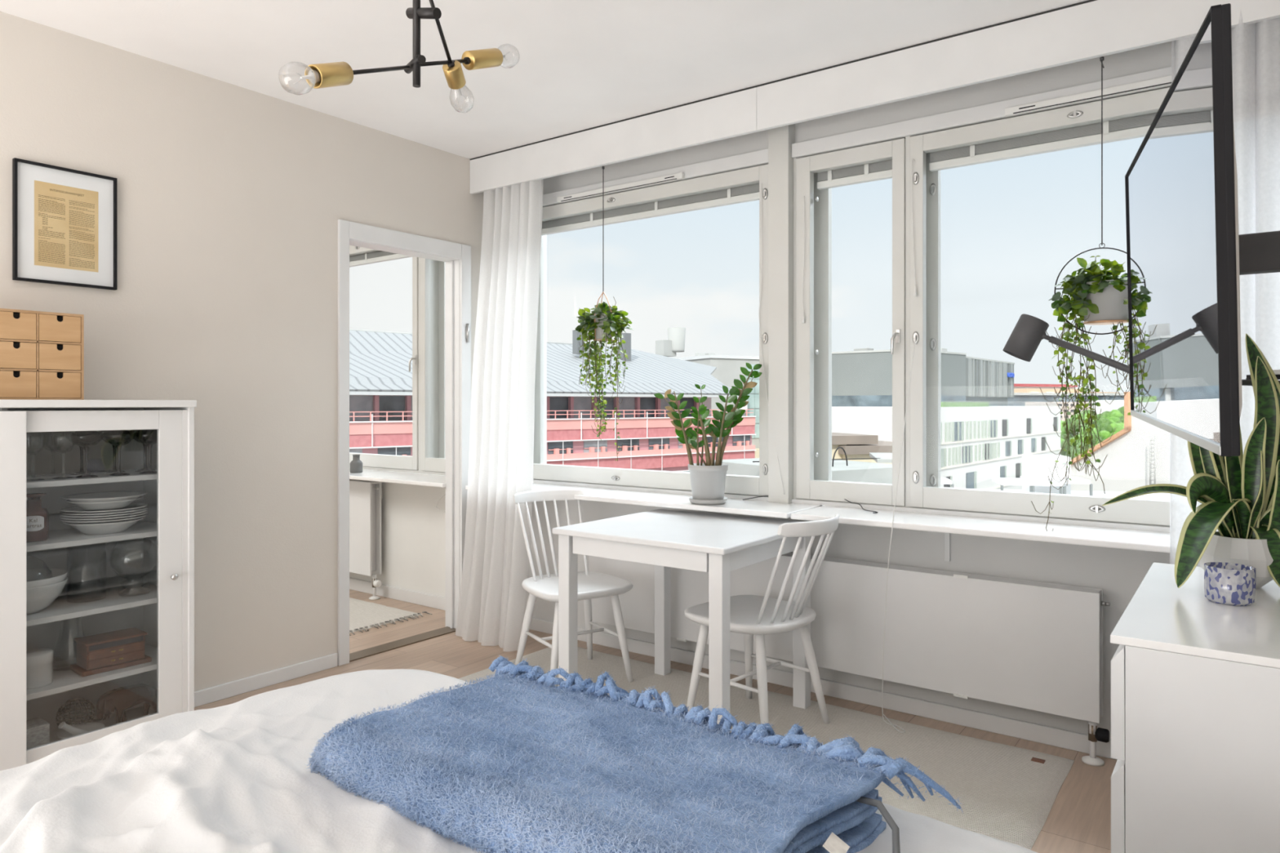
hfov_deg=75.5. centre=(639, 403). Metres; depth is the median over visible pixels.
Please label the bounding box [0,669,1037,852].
bed
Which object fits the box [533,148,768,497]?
window
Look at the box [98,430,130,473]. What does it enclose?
coupe glass
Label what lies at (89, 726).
mortar
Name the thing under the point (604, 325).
hanging planter
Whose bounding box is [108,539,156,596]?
glass goblet
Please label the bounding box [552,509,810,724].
dining table
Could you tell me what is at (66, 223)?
print
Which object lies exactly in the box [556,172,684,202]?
vent
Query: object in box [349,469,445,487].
windowsill
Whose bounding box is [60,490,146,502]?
plate
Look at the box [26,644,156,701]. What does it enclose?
shelf
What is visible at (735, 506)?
window sill
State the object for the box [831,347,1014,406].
office building
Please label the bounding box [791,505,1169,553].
window sill
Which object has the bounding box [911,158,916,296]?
blind cord
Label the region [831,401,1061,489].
building
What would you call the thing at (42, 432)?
bowl
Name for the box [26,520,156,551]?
shelf
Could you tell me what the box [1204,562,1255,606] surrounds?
glass
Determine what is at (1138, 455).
building
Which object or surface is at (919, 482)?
window
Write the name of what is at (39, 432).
bowl
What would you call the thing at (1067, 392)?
building
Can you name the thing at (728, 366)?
office building
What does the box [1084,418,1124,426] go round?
tree
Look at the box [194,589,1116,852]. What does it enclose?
floor
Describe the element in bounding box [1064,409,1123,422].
tree
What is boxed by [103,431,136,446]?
cup
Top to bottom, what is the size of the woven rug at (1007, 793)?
0.014 m
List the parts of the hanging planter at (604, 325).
cord, pot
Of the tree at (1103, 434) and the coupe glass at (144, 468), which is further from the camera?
the tree at (1103, 434)
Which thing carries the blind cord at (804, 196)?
hanging from the window at (919, 482)
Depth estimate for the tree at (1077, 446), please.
127.16 m
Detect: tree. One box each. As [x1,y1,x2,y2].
[1060,417,1098,439]
[1060,434,1105,455]
[1063,433,1102,452]
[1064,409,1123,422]
[1064,444,1086,459]
[1071,417,1124,438]
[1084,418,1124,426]
[1097,406,1124,418]
[1098,430,1110,439]
[1100,410,1124,422]
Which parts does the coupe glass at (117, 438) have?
stem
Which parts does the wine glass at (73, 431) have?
stem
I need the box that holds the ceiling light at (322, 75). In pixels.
[278,0,519,112]
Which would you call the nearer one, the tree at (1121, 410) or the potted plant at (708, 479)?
the potted plant at (708, 479)
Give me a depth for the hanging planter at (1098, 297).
2.74 m
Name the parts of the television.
trim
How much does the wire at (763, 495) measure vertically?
0.024 m
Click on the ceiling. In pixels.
(582, 64)
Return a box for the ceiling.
[0,0,1087,159]
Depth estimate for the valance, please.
3.15 m
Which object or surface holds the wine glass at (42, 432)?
on the display cabinet
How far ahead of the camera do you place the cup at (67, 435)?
2.88 m
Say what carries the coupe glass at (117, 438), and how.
on the display cabinet
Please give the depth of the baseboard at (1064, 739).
3.26 m
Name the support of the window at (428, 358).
in the wall at (1119, 572)
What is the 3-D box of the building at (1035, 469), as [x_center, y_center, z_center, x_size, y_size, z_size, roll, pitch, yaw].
[21.051,11.562,42.352,17.125,17.325,16.000,0,0,12]
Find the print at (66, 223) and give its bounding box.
[38,195,94,268]
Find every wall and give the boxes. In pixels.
[0,11,484,691]
[349,40,1171,739]
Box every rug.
[349,597,431,635]
[458,647,1074,849]
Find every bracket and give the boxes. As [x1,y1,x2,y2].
[351,479,382,498]
[928,531,950,561]
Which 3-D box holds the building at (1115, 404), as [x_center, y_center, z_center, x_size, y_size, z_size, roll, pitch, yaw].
[133.625,9.604,219.766,22.050,21.242,25.454,0,0,36]
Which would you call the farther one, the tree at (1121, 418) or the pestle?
the tree at (1121, 418)
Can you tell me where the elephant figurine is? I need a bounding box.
[95,683,156,724]
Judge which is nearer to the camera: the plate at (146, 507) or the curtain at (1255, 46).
the curtain at (1255, 46)
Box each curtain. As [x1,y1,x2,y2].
[455,178,542,652]
[1169,10,1279,567]
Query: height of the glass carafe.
0.200 m
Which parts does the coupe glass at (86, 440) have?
stem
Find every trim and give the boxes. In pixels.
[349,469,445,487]
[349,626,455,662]
[533,479,1169,532]
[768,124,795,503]
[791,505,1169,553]
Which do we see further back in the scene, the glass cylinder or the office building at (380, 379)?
the office building at (380, 379)
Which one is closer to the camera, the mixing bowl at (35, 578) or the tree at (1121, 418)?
the mixing bowl at (35, 578)
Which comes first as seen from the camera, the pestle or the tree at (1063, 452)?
the pestle
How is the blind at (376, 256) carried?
attached to the window at (428, 358)
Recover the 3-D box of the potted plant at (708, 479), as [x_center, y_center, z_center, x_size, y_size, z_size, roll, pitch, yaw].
[0.305,0.127,3.623,0.460,0.616,0.178,0,0,-13]
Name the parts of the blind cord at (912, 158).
cord pull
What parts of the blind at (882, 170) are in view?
rail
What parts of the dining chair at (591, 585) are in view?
leg, crest rail, leg, seat, leg, leg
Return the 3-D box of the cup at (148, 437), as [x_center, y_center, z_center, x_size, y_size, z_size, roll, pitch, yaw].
[-1.757,0.123,2.961,0.100,0.052,0.099,0,0,36]
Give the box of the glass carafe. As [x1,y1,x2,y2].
[53,617,84,671]
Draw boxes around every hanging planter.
[574,165,632,461]
[1031,56,1130,531]
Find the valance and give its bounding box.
[469,0,1279,194]
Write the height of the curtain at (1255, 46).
2.516 m
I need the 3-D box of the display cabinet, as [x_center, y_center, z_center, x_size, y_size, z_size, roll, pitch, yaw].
[-2.100,0.606,2.589,0.404,1.238,1.216,0,0,36]
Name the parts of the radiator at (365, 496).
knob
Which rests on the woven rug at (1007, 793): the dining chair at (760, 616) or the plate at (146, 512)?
the dining chair at (760, 616)
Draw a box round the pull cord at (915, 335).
[881,335,915,733]
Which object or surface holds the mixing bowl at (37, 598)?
on the display cabinet
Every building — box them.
[349,327,755,472]
[677,352,759,457]
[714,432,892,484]
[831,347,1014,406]
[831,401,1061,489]
[869,452,1169,500]
[1008,392,1124,405]
[1013,383,1077,389]
[1013,388,1079,392]
[1025,401,1090,421]
[1066,391,1114,392]
[1071,391,1169,491]
[1091,400,1124,414]
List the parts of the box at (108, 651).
lid, glass panel, drawer, drawer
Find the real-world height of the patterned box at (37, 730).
0.115 m
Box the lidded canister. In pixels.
[26,648,53,688]
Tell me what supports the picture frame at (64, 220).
attached to the wall at (232, 198)
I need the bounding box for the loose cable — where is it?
[435,493,444,512]
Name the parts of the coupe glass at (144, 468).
stem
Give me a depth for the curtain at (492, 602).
4.22 m
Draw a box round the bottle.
[26,492,48,542]
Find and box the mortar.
[56,722,104,739]
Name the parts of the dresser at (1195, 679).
drawer, drawer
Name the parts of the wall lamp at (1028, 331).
lamp shade, arm, wall arm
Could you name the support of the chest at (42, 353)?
on the display cabinet
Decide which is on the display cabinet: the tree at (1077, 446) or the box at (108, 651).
the box at (108, 651)
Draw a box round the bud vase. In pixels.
[349,454,362,472]
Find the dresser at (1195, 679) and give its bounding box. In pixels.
[1110,562,1279,852]
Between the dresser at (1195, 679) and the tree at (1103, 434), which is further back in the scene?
the tree at (1103, 434)
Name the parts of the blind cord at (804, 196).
cord pull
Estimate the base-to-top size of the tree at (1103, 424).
17.678 m
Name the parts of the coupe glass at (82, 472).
stem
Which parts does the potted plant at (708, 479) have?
stem, stem, stem, stem, stem, stem, pot, stem, stem, stem, stem, stem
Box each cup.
[64,431,98,444]
[68,431,104,448]
[98,430,130,443]
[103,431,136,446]
[130,429,156,444]
[134,430,156,445]
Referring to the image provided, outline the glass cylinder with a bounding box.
[66,542,106,603]
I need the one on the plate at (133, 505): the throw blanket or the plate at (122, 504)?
the plate at (122, 504)
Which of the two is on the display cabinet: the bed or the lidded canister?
the lidded canister
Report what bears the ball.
in the display cabinet
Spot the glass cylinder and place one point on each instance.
(77, 600)
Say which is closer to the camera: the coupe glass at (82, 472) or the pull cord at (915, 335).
the coupe glass at (82, 472)
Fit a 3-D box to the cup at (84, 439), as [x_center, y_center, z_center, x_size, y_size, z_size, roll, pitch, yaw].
[-1.876,0.123,2.800,0.100,0.052,0.099,0,0,36]
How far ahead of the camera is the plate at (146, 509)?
2.83 m
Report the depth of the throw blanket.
1.21 m
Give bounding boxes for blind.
[349,250,412,266]
[541,182,759,235]
[817,159,892,190]
[928,111,1157,171]
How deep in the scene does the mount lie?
1.56 m
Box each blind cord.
[759,182,784,494]
[801,195,804,323]
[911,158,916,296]
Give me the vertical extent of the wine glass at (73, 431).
0.158 m
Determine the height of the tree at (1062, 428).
17.707 m
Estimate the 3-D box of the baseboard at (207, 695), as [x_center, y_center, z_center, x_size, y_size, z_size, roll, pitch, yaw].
[-1.645,1.194,3.543,0.012,0.062,0.780,0,0,36]
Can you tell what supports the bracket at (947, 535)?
attached to the wall at (1119, 572)
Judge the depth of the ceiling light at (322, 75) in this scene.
1.99 m
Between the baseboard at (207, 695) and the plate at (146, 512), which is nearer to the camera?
the plate at (146, 512)
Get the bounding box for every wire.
[742,495,768,500]
[844,498,878,513]
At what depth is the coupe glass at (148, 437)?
2.93 m
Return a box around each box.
[26,717,49,749]
[69,626,151,676]
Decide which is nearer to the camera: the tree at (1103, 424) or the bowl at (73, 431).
the bowl at (73, 431)
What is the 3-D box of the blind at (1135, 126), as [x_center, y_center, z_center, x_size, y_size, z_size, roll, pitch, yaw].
[1.639,-0.995,3.023,1.140,0.096,0.040,0,0,36]
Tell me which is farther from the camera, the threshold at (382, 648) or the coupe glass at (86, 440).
the threshold at (382, 648)
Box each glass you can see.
[26,431,41,477]
[26,431,45,480]
[41,431,64,475]
[51,431,75,479]
[64,431,98,475]
[68,431,104,478]
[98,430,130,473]
[103,431,136,475]
[130,429,156,471]
[134,430,156,474]
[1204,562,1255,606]
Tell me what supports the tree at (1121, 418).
on the ground
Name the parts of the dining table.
leg, leg, leg, leg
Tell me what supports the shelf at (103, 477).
attached to the display cabinet
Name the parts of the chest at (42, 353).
drawer, drawer, drawer, drawer, drawer, drawer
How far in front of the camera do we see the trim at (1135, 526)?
3.31 m
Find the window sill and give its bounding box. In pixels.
[465,482,822,518]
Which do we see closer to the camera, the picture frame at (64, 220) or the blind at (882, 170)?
the picture frame at (64, 220)
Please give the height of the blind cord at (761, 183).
1.390 m
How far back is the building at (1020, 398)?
264.37 m
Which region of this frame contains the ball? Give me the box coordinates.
[55,697,95,726]
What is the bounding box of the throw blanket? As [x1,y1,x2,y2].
[306,655,963,852]
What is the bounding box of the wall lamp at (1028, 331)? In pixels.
[1003,313,1279,386]
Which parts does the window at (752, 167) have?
sash, head trim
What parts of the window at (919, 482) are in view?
sash, sash, handle, head trim, sash, sash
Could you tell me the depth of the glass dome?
2.74 m
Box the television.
[1124,3,1242,456]
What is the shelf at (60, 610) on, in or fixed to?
attached to the display cabinet
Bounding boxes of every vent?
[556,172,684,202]
[1004,75,1171,116]
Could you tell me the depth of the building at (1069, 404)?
231.43 m
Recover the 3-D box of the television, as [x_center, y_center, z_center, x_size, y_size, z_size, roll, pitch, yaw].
[0.950,-0.233,1.475,0.055,0.598,1.021,0,0,25]
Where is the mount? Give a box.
[1238,231,1279,275]
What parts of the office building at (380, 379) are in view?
railing, balcony panel, balcony panel, balcony panel, balcony panel, balcony panel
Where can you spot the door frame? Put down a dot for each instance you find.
(456, 257)
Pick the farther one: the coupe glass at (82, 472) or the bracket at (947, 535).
the bracket at (947, 535)
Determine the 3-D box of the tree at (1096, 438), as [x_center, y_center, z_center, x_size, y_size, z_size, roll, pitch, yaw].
[74.708,12.525,134.762,11.002,15.400,11.056,0,0,36]
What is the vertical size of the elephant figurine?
0.143 m
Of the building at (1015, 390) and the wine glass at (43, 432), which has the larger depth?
the building at (1015, 390)
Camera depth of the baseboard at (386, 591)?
5.14 m
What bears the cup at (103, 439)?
on the coupe glass at (114, 468)
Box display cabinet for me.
[0,399,196,770]
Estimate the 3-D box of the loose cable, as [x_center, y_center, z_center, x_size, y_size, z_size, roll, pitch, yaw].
[-1.088,0.550,4.764,0.267,0.186,0.050,0,0,30]
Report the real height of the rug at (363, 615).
0.019 m
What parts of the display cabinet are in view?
door, knob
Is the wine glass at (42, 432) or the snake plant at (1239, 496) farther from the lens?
the wine glass at (42, 432)
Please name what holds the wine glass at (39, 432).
on the display cabinet
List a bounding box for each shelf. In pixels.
[26,468,156,488]
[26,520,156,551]
[26,582,156,626]
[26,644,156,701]
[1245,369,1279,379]
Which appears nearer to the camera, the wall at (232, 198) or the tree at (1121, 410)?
the wall at (232, 198)
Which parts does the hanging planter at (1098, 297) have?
cord, pot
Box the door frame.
[337,219,471,666]
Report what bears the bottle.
on the display cabinet
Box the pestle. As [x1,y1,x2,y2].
[57,721,87,735]
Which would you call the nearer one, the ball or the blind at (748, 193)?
the ball
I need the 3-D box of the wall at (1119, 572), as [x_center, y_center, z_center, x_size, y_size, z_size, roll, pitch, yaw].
[-0.495,-0.058,4.628,6.980,2.566,0.330,0,0,36]
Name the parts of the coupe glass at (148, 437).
stem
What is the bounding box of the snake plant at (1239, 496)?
[1102,333,1279,588]
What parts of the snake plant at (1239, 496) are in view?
pot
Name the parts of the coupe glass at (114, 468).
stem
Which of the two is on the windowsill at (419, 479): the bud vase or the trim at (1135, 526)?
the bud vase
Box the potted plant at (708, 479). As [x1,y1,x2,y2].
[653,362,762,505]
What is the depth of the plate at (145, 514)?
2.83 m
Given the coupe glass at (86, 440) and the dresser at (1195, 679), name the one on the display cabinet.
the coupe glass at (86, 440)
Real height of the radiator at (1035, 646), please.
0.595 m
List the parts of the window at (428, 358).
handle, sash, sash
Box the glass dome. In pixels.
[26,555,52,577]
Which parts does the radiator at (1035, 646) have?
knob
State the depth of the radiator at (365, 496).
5.21 m
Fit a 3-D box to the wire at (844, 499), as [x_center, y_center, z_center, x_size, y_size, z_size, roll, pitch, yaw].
[0.911,0.418,3.385,0.037,0.033,0.225,0,0,-16]
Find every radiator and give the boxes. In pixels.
[349,479,381,599]
[589,552,1110,766]
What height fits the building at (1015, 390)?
26.351 m
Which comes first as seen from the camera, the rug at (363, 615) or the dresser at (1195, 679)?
the dresser at (1195, 679)
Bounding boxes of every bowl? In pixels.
[26,431,41,452]
[26,431,45,454]
[26,568,67,588]
[26,577,67,614]
[41,431,64,451]
[51,431,75,453]
[62,516,145,534]
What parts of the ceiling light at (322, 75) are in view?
bulb, filament stem, arm, arm, arm, filament stem, bulb, bulb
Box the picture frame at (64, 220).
[12,157,117,290]
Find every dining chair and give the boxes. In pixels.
[513,488,633,686]
[684,514,839,724]
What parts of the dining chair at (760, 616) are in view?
leg, leg, seat, leg, crest rail, leg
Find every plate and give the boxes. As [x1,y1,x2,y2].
[59,502,147,513]
[59,506,147,516]
[59,508,147,519]
[59,511,147,521]
[59,513,147,524]
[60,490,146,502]
[66,496,142,510]
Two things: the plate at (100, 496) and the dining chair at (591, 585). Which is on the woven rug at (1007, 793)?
the dining chair at (591, 585)
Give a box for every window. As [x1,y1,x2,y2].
[349,244,444,475]
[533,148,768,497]
[791,66,1171,526]
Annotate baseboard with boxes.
[194,653,337,707]
[349,577,444,610]
[529,617,1117,759]
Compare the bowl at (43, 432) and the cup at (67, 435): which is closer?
the bowl at (43, 432)
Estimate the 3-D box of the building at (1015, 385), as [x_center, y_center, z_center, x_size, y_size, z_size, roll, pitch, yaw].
[198.060,5.006,456.131,76.886,30.439,71.519,0,0,36]
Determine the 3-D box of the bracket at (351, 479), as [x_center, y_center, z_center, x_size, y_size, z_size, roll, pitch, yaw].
[-1.714,0.532,5.182,0.018,0.146,0.220,0,0,36]
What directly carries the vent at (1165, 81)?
attached to the window at (919, 482)
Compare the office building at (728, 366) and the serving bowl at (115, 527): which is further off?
the office building at (728, 366)
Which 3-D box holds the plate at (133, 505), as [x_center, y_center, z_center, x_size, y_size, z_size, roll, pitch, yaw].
[-1.881,0.370,2.903,0.260,0.015,0.260,0,0,36]
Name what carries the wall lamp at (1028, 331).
attached to the wall
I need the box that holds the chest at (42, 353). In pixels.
[0,308,84,399]
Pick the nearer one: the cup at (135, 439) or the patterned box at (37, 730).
the patterned box at (37, 730)

